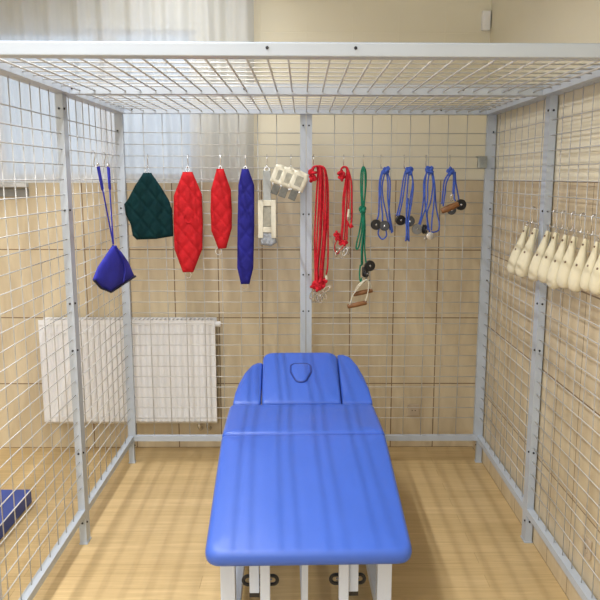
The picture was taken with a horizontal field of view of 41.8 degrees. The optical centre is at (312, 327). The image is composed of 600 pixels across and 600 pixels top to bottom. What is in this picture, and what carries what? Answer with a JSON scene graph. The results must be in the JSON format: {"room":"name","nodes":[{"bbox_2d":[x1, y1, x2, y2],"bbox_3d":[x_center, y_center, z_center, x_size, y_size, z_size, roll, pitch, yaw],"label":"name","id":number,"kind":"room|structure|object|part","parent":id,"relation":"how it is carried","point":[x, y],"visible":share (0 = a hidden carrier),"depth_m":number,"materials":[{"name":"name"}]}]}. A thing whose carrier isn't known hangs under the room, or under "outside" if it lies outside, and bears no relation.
{"room":"physiotherapy room","nodes":[
{"label":"physiotherapy room","id":0,"kind":"room"},
{"bbox_2d":[0,0,491,447],"bbox_3d":[-1.235,-0.722,4.508,4.406,2.900,0.160,0,11,-1],"label":"wall","id":1,"kind":"structure","parent":0,"point":[412,21],"depth_m":4.50,"materials":[{"name":"beige tile"}]},
{"bbox_2d":[0,188,28,196],"bbox_3d":[-2.315,-0.759,4.394,1.443,0.046,0.022,0,11,-1],"label":"trim","id":2,"kind":"structure","parent":1,"relation":"attached to","point":[9,192],"depth_m":4.39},
{"bbox_2d":[0,183,28,186],"bbox_3d":[-2.314,-0.796,4.368,1.445,0.023,0.060,0,11,-1],"label":"trim","id":3,"kind":"structure","parent":1,"relation":"attached to","point":[1,184],"depth_m":4.35,"materials":[{"name":"grey stone"}]},
{"bbox_2d":[0,182,198,182],"bbox_3d":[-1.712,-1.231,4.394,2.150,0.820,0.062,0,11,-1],"label":"window sill","id":4,"kind":"structure","parent":1,"relation":"in","point":[0,182],"depth_m":4.45,"materials":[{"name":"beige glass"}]},
{"bbox_2d":[38,317,220,430],"bbox_3d":[-1.037,0.279,4.560,1.031,0.678,0.119,0,11,-1],"label":"radiator","id":5,"kind":"object","parent":1,"relation":"attached to","point":[141,343],"visible":0.83,"depth_m":4.50,"materials":[{"name":"white metal"}]},
{"bbox_2d":[38,317,216,324],"bbox_3d":[-1.053,-0.039,4.491,0.998,0.026,0.097,0,11,-1],"label":"grille","id":6,"kind":"object","parent":5,"relation":"attached to","point":[48,320],"depth_m":4.45,"materials":[{"name":"white metal"}]},
{"bbox_2d":[408,404,418,415],"bbox_3d":[0.603,0.490,4.676,0.068,0.072,0.014,0,11,-1],"label":"wall socket","id":7,"kind":"object","parent":1,"relation":"attached to","point":[411,411],"visible":0.94,"depth_m":4.67,"materials":[{"name":"beige plastic"}]},
{"bbox_2d":[481,11,490,30],"bbox_3d":[0.942,-1.665,4.253,0.046,0.102,0.038,0,11,-1],"label":"sensor","id":8,"kind":"object","parent":1,"relation":"attached to","point":[486,15],"visible":1,"depth_m":4.24,"materials":[{"name":"white plastic"}]},
{"bbox_2d":[0,447,568,599],"bbox_3d":[-1.198,1.383,1.555,4.726,0.120,6.755,0,11,-1],"label":"floor","id":9,"kind":"structure","parent":0,"point":[149,523],"depth_m":3.52,"materials":[{"name":"brown wood"}]},
{"bbox_2d":[0,490,31,538],"bbox_3d":[-2.006,0.936,3.366,1.235,0.070,1.080,0,11,-1],"label":"exercise mat","id":10,"kind":"object","parent":9,"relation":"on","point":[8,506],"visible":0.83,"depth_m":3.73,"materials":[{"name":"blue plastic"}]},
{"bbox_2d":[0,41,599,599],"bbox_3d":[-0.023,-0.009,3.305,2.006,1.959,2.038,0,11,-1],"label":"cage","id":11,"kind":"object","parent":9,"relation":"on","point":[90,93],"visible":0.92,"depth_m":3.27,"materials":[{"name":"white metal"}]},
{"bbox_3d":[-1.001,0.088,2.818,0.030,1.947,1.000,0,11,-1],"label":"panel","id":12,"kind":"part","parent":11,"relation":"part of","materials":[{"name":"grey metal"}]},
{"bbox_3d":[-1.014,-0.101,3.800,0.030,1.947,1.000,0,11,-1],"label":"panel","id":13,"kind":"part","parent":11,"relation":"part of","materials":[{"name":"grey metal"}]},
{"bbox_3d":[-0.520,-0.256,4.271,0.969,1.817,0.030,0,11,-1],"label":"panel","id":14,"kind":"part","parent":11,"relation":"part of","materials":[{"name":"grey metal"}]},
{"bbox_3d":[-0.014,-0.859,2.649,1.936,0.042,1.000,0,11,-1],"label":"panel","id":15,"kind":"part","parent":11,"relation":"part of","materials":[{"name":"grey metal"}]},
{"bbox_3d":[-0.008,-0.758,2.143,2.000,0.036,0.030,0,11,-1],"label":"header rail","id":16,"kind":"part","parent":11,"relation":"part of","materials":[{"name":"grey metal"}]},
{"bbox_3d":[-0.026,-1.045,3.616,1.936,0.042,0.970,0,11,-1],"label":"panel","id":17,"kind":"part","parent":11,"relation":"part of","materials":[{"name":"grey metal"}]},
{"bbox_3d":[0.451,-0.256,4.283,0.969,1.817,0.030,0,11,-1],"label":"panel","id":18,"kind":"part","parent":11,"relation":"part of","materials":[{"name":"grey metal"}]},
{"bbox_3d":[0.956,-0.100,3.825,0.030,1.947,1.000,0,11,-1],"label":"panel","id":19,"kind":"part","parent":11,"relation":"part of","materials":[{"name":"grey metal"}]},
{"bbox_2d":[528,227,550,280],"bbox_3d":[0.906,-0.295,3.135,0.080,0.218,0.064,5,12,24],"label":"sandbag","id":20,"kind":"object","parent":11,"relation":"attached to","point":[536,260],"visible":0.89,"depth_m":3.12,"materials":[{"name":"beige leather"}]},
{"bbox_2d":[537,228,559,282],"bbox_3d":[0.911,-0.279,3.035,0.072,0.213,0.058,6,12,27],"label":"sandbag","id":21,"kind":"object","parent":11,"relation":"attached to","point":[545,263],"visible":0.91,"depth_m":3.02,"materials":[{"name":"beige leather"}]},
{"bbox_2d":[549,209,556,227],"bbox_3d":[0.956,-0.433,3.112,0.032,0.076,0.005,0,11,-1],"label":"hook","id":22,"kind":"object","parent":11,"relation":"hanging from","point":[554,209],"visible":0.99,"depth_m":3.11,"materials":[{"name":"metal"}]},
{"bbox_2d":[546,230,569,288],"bbox_3d":[0.913,-0.255,2.926,0.072,0.220,0.062,6,12,28],"label":"sandbag","id":23,"kind":"object","parent":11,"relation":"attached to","point":[551,281],"visible":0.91,"depth_m":2.92,"materials":[{"name":"beige leather"}]},
{"bbox_2d":[557,210,565,229],"bbox_3d":[0.958,-0.414,3.011,0.032,0.076,0.005,0,11,-1],"label":"hook","id":24,"kind":"object","parent":11,"relation":"hanging from","point":[563,210],"visible":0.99,"depth_m":3.01,"materials":[{"name":"metal"}]},
{"bbox_3d":[0.968,0.089,2.843,0.030,1.947,1.000,0,11,-1],"label":"panel","id":25,"kind":"part","parent":11,"relation":"part of","materials":[{"name":"grey metal"}]},
{"bbox_2d":[556,232,577,288],"bbox_3d":[0.917,-0.244,2.833,0.064,0.204,0.053,7,13,30],"label":"sandbag","id":26,"kind":"object","parent":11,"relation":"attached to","point":[565,267],"visible":0.97,"depth_m":2.82,"materials":[{"name":"beige leather"}]},
{"bbox_2d":[567,211,574,231],"bbox_3d":[0.959,-0.393,2.901,0.032,0.076,0.005,0,11,-1],"label":"hook","id":27,"kind":"object","parent":11,"relation":"hanging from","point":[573,211],"visible":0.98,"depth_m":2.90,"materials":[{"name":"silver metal"}]},
{"bbox_2d":[568,235,588,291],"bbox_3d":[0.921,-0.224,2.722,0.062,0.200,0.051,7,13,33],"label":"sandbag","id":28,"kind":"object","parent":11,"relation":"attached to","point":[576,271],"visible":0.97,"depth_m":2.71,"materials":[{"name":"beige leather"}]},
{"bbox_2d":[576,213,584,233],"bbox_3d":[0.960,-0.375,2.808,0.032,0.076,0.005,0,11,-1],"label":"hook","id":29,"kind":"object","parent":11,"relation":"hanging from","point":[581,213],"visible":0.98,"depth_m":2.81,"materials":[{"name":"silver metal"}]},
{"bbox_2d":[587,214,595,235],"bbox_3d":[0.962,-0.354,2.697,0.032,0.076,0.005,0,11,-1],"label":"hook","id":30,"kind":"object","parent":11,"relation":"hanging from","point":[593,214],"visible":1,"depth_m":2.70,"materials":[{"name":"metal"}]},
{"bbox_3d":[0.271,-0.880,4.153,0.005,0.076,0.033,0,11,-1],"label":"hook","id":31,"kind":"object","parent":11,"relation":"hanging from","visible":0},
{"bbox_2d":[347,166,374,308],"bbox_3d":[0.263,-0.479,4.188,0.148,0.757,0.072,2,11,8],"label":"rope","id":32,"kind":"object","parent":31,"relation":"hanging from","point":[369,265],"depth_m":4.20,"materials":[{"name":"green fabric"}]},
{"bbox_3d":[0.246,-0.183,4.233,0.117,0.160,0.026,0,11,-1],"label":"pull handle","id":33,"kind":"part","parent":32,"relation":"part of","materials":[{"name":"brown wood"}]},
{"bbox_2d":[353,280,372,295],"bbox_3d":[0.274,-0.215,4.245,0.109,0.092,0.026,0,11,-1],"label":"handle","id":34,"kind":"object","parent":32,"relation":"hanging from","point":[361,292],"visible":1,"depth_m":4.24,"materials":[{"name":"brown wood"}]},
{"bbox_3d":[0.364,-0.880,4.154,0.005,0.076,0.033,0,11,-1],"label":"hook","id":35,"kind":"object","parent":11,"relation":"hanging from","visible":0},
{"bbox_2d":[371,166,392,239],"bbox_3d":[0.373,-0.663,4.168,0.123,0.388,0.047,0,11,-1],"label":"rope","id":36,"kind":"object","parent":35,"relation":"hanging from","point":[376,224],"visible":1,"depth_m":4.17,"materials":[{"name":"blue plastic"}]},
{"bbox_3d":[0.487,-0.880,4.155,0.005,0.076,0.033,0,11,-1],"label":"hook","id":37,"kind":"object","parent":11,"relation":"hanging from","visible":0},
{"bbox_2d":[395,166,414,240],"bbox_3d":[0.495,-0.658,4.167,0.104,0.393,0.050,0,11,-1],"label":"rope","id":38,"kind":"object","parent":37,"relation":"hanging from","point":[409,221],"visible":1,"depth_m":4.16,"materials":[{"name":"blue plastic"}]},
{"bbox_3d":[0.603,-0.880,4.157,0.005,0.076,0.033,0,11,-1],"label":"hook","id":39,"kind":"object","parent":11,"relation":"hanging from","visible":0},
{"bbox_2d":[412,166,439,239],"bbox_3d":[0.607,-0.663,4.168,0.149,0.391,0.051,-3,11,-16],"label":"rope","id":40,"kind":"object","parent":39,"relation":"hanging from","point":[417,229],"visible":1,"depth_m":4.17,"materials":[{"name":"fabric"}]},
{"bbox_3d":[0.729,-0.880,4.158,0.005,0.076,0.033,0,11,-1],"label":"hook","id":41,"kind":"object","parent":11,"relation":"hanging from","visible":0},
{"bbox_2d":[441,167,465,214],"bbox_3d":[0.749,-0.726,4.152,0.140,0.252,0.064,0,11,-1],"label":"rope","id":42,"kind":"object","parent":41,"relation":"hanging from","point":[460,204],"visible":1,"depth_m":4.15,"materials":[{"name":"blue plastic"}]},
{"bbox_3d":[0.007,-0.880,4.149,0.005,0.076,0.033,0,11,-1],"label":"hook","id":43,"kind":"object","parent":11,"relation":"hanging from","visible":0},
{"bbox_2d":[308,165,330,302],"bbox_3d":[0.040,-0.495,4.193,0.128,0.735,0.052,0,11,-1],"label":"bundle","id":44,"kind":"object","parent":43,"relation":"hanging from","point":[319,283],"visible":1,"depth_m":4.18,"materials":[{"name":"fabric"}]},
{"bbox_3d":[0.166,-0.880,4.151,0.005,0.076,0.033,0,11,-1],"label":"hook","id":45,"kind":"object","parent":11,"relation":"hanging from","visible":0},
{"bbox_2d":[333,166,353,257],"bbox_3d":[0.166,-0.614,4.171,0.109,0.486,0.044,0,11,-1],"label":"bundle","id":46,"kind":"object","parent":45,"relation":"hanging from","point":[346,195],"visible":1,"depth_m":4.17,"materials":[{"name":"fabric"}]},
{"bbox_3d":[0.953,-0.490,3.404,0.033,0.076,0.005,0,11,-1],"label":"hook","id":47,"kind":"object","parent":11,"relation":"hanging from","visible":0},
{"bbox_2d":[507,222,529,274],"bbox_3d":[0.900,-0.349,3.436,0.082,0.229,0.073,-5,12,-27],"label":"sandbag","id":48,"kind":"object","parent":47,"relation":"hanging from","point":[519,246],"visible":0.88,"depth_m":3.42,"materials":[{"name":"beige leather"}]},
{"bbox_3d":[0.955,-0.462,3.259,0.033,0.076,0.005,0,11,-1],"label":"hook","id":49,"kind":"object","parent":11,"relation":"hanging from","visible":0},
{"bbox_2d":[515,224,538,277],"bbox_3d":[0.895,-0.323,3.290,0.073,0.224,0.074,-9,14,-41],"label":"sandbag","id":50,"kind":"object","parent":49,"relation":"hanging from","point":[525,258],"visible":0.96,"depth_m":3.27,"materials":[{"name":"beige leather"}]},
{"bbox_3d":[0.963,-0.333,2.589,0.033,0.076,0.005,0,11,-1],"label":"hook","id":51,"kind":"object","parent":11,"relation":"hanging from","visible":0},
{"bbox_2d":[580,237,599,290],"bbox_3d":[0.922,-0.211,2.612,0.056,0.180,0.050,8,13,34],"label":"sandbag","id":52,"kind":"object","parent":51,"relation":"hanging from","point":[587,271],"visible":0.85,"depth_m":2.60,"materials":[{"name":"beige leather"}]},
{"bbox_3d":[0.964,-0.319,2.518,0.033,0.076,0.005,0,11,-1],"label":"hook","id":53,"kind":"object","parent":11,"relation":"hanging from","visible":0},
{"bbox_2d":[589,254,599,294],"bbox_3d":[0.929,-0.198,2.542,0.045,0.181,0.056,-9,14,-40],"label":"sandbag","id":54,"kind":"object","parent":53,"relation":"hanging from","point":[594,283],"visible":1,"depth_m":2.54,"materials":[{"name":"beige leather"}]},
{"bbox_3d":[-1.003,-0.779,3.614,0.033,0.076,0.005,0,11,-1],"label":"hook","id":55,"kind":"object","parent":11,"relation":"hanging from","visible":0},
{"bbox_2d":[93,163,135,292],"bbox_3d":[-0.977,-0.477,3.754,0.088,0.611,0.422,3,11,13],"label":"sling","id":56,"kind":"object","parent":55,"relation":"hanging from","point":[114,271],"visible":1,"depth_m":3.75,"materials":[{"name":"blue fabric"}]},
{"bbox_2d":[205,353,411,599],"bbox_3d":[-0.037,0.627,3.258,0.662,0.728,1.589,0,11,-2],"label":"massage table","id":57,"kind":"object","parent":9,"relation":"on","point":[305,476],"visible":1,"depth_m":2.81,"materials":[{"name":"blue leather"}]},
{"bbox_3d":[-0.288,0.888,2.695,0.050,0.403,0.050,0,11,-2],"label":"leg","id":58,"kind":"part","parent":57,"relation":"part of","materials":[{"name":"white metal"}]},
{"bbox_3d":[-0.305,0.285,3.750,0.127,0.081,0.389,0,27,-2],"label":"armrest","id":59,"kind":"part","parent":57,"relation":"part of","materials":[{"name":"blue plastic"}]},
{"bbox_3d":[-0.178,0.866,2.695,0.128,0.044,0.012,0,11,-2],"label":"release lever","id":60,"kind":"part","parent":57,"relation":"part of","materials":[{"name":"black plastic"}]},
{"bbox_2d":[262,353,340,404],"bbox_3d":[-0.056,0.257,3.776,0.371,0.083,0.440,0,30,-2],"label":"cushion","id":61,"kind":"object","parent":57,"relation":"on","point":[287,378],"depth_m":3.72,"materials":[{"name":"blue leather"}]},
{"bbox_2d":[222,404,384,437],"bbox_3d":[-0.041,0.413,3.370,0.662,0.085,0.404,0,11,-2],"label":"seat cushion","id":62,"kind":"object","parent":57,"relation":"on","point":[242,419],"depth_m":3.30,"materials":[{"name":"blue leather"}]},
{"bbox_3d":[-0.028,0.933,3.171,0.578,0.040,0.850,0,11,-2],"label":"frame","id":63,"kind":"part","parent":57,"relation":"part of","materials":[{"name":"white metal"}]},
{"bbox_2d":[205,434,411,565],"bbox_3d":[-0.022,0.587,2.819,0.662,0.074,0.755,0,22,-2],"label":"cushion","id":64,"kind":"object","parent":57,"relation":"on","point":[279,499],"depth_m":2.69,"materials":[{"name":"blue leather"}]},
{"bbox_3d":[0.121,0.865,2.705,0.128,0.044,0.012,0,11,-2],"label":"release lever","id":65,"kind":"part","parent":57,"relation":"part of","materials":[{"name":"black plastic"}]},
{"bbox_3d":[0.200,0.264,3.785,0.140,0.081,0.436,0,29,-2],"label":"armrest","id":66,"kind":"part","parent":57,"relation":"part of","materials":[{"name":"blue plastic"}]},
{"bbox_3d":[0.246,0.886,2.713,0.050,0.403,0.050,0,11,-2],"label":"leg","id":67,"kind":"part","parent":57,"relation":"part of","materials":[{"name":"white metal"}]},
{"bbox_2d":[472,0,599,599],"bbox_3d":[1.089,-0.099,1.299,0.160,2.900,6.755,0,11,-1],"label":"wall","id":68,"kind":"structure","parent":0,"point":[512,21],"depth_m":3.22,"materials":[{"name":"beige tile"}]},
{"bbox_2d":[582,534,591,559],"bbox_3d":[0.983,0.785,2.811,0.014,0.072,0.068,0,11,-1],"label":"wall socket","id":69,"kind":"object","parent":68,"relation":"attached to","point":[587,552],"visible":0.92,"depth_m":2.79,"materials":[{"name":"beige plastic"}]},
{"bbox_3d":[-1.190,-1.582,0.985,4.726,0.120,6.755,0,11,-1],"label":"ceiling","id":70,"kind":"structure","parent":0,"visible":0},
{"bbox_2d":[0,0,253,181],"bbox_3d":[-1.776,-1.458,4.197,2.927,1.330,0.076,0,11,-1],"label":"sheer curtain","id":71,"kind":"object","parent":70,"relation":"hanging from","point":[20,20],"visible":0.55,"depth_m":4.24,"materials":[{"name":"white fabric"}]},
{"bbox_3d":[-0.240,-0.880,4.146,0.005,0.076,0.033,0,11,-1],"label":"hook","id":72,"kind":"object","parent":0,"visible":0},
{"bbox_2d":[258,167,276,245],"bbox_3d":[-0.240,-0.644,4.171,0.098,0.420,0.033,0,11,-1],"label":"strap cuff","id":73,"kind":"object","parent":72,"relation":"hanging from","point":[266,207],"visible":1,"depth_m":4.17,"materials":[{"name":"fabric"}]},
{"bbox_3d":[-0.241,-0.581,4.180,0.096,0.203,0.026,0,11,-1],"label":"buckle plate","id":74,"kind":"part","parent":73,"relation":"part of","materials":[{"name":"white plastic"}]},
{"bbox_3d":[-0.869,-0.880,4.138,0.005,0.076,0.033,0,11,-1],"label":"hook","id":75,"kind":"object","parent":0,"visible":0},
{"bbox_2d":[124,166,172,239],"bbox_3d":[-0.871,-0.663,4.161,0.254,0.388,0.034,0,11,-1],"label":"sling","id":76,"kind":"object","parent":75,"relation":"hanging from","point":[148,210],"visible":1,"depth_m":4.16,"materials":[{"name":"green fabric"}]},
{"bbox_3d":[-0.657,-0.880,4.141,0.005,0.076,0.033,0,11,-1],"label":"hook","id":77,"kind":"object","parent":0,"visible":0},
{"bbox_2d":[173,166,202,277],"bbox_3d":[-0.662,-0.561,4.183,0.156,0.595,0.037,0,11,-1],"label":"sling","id":78,"kind":"object","parent":77,"relation":"hanging from","point":[188,212],"visible":1,"depth_m":4.17,"materials":[{"name":"red fabric"}]},
{"bbox_3d":[-0.113,-0.880,4.148,0.005,0.076,0.033,0,11,-1],"label":"hook","id":79,"kind":"object","parent":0,"visible":0},
{"bbox_2d":[270,164,290,194],"bbox_3d":[-0.168,-0.780,4.133,0.113,0.161,0.018,0,11,-1],"label":"strap buckle","id":80,"kind":"object","parent":79,"relation":"hanging from","point":[278,169],"visible":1,"depth_m":4.12,"materials":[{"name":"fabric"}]},
{"bbox_2d":[278,167,293,197],"bbox_3d":[-0.129,-0.763,4.120,0.106,0.162,0.018,0,11,-1],"label":"strap buckle","id":81,"kind":"object","parent":79,"relation":"hanging from","point":[287,173],"visible":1,"depth_m":4.11,"materials":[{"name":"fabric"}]},
{"bbox_2d":[288,167,307,200],"bbox_3d":[-0.074,-0.754,4.106,0.108,0.179,0.018,0,11,-1],"label":"strap buckle","id":82,"kind":"object","parent":79,"relation":"hanging from","point":[299,179],"visible":1,"depth_m":4.10,"materials":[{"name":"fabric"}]},
{"bbox_3d":[-0.485,-0.880,4.143,0.005,0.076,0.033,0,11,-1],"label":"hook","id":83,"kind":"object","parent":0,"visible":0},
{"bbox_2d":[210,166,231,254],"bbox_3d":[-0.485,-0.623,4.173,0.114,0.470,0.034,0,11,-1],"label":"sling","id":84,"kind":"object","parent":83,"relation":"hanging from","point":[221,203],"visible":1,"depth_m":4.16,"materials":[{"name":"red fabric"}]},
{"bbox_3d":[-0.354,-0.880,4.145,0.005,0.076,0.033,0,11,-1],"label":"hook","id":85,"kind":"object","parent":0,"visible":0},
{"bbox_2d":[237,166,253,289],"bbox_3d":[-0.356,-0.530,4.193,0.097,0.659,0.034,0,11,-1],"label":"sling","id":86,"kind":"object","parent":85,"relation":"hanging from","point":[245,225],"visible":1,"depth_m":4.18,"materials":[{"name":"blue fabric"}]}
]}

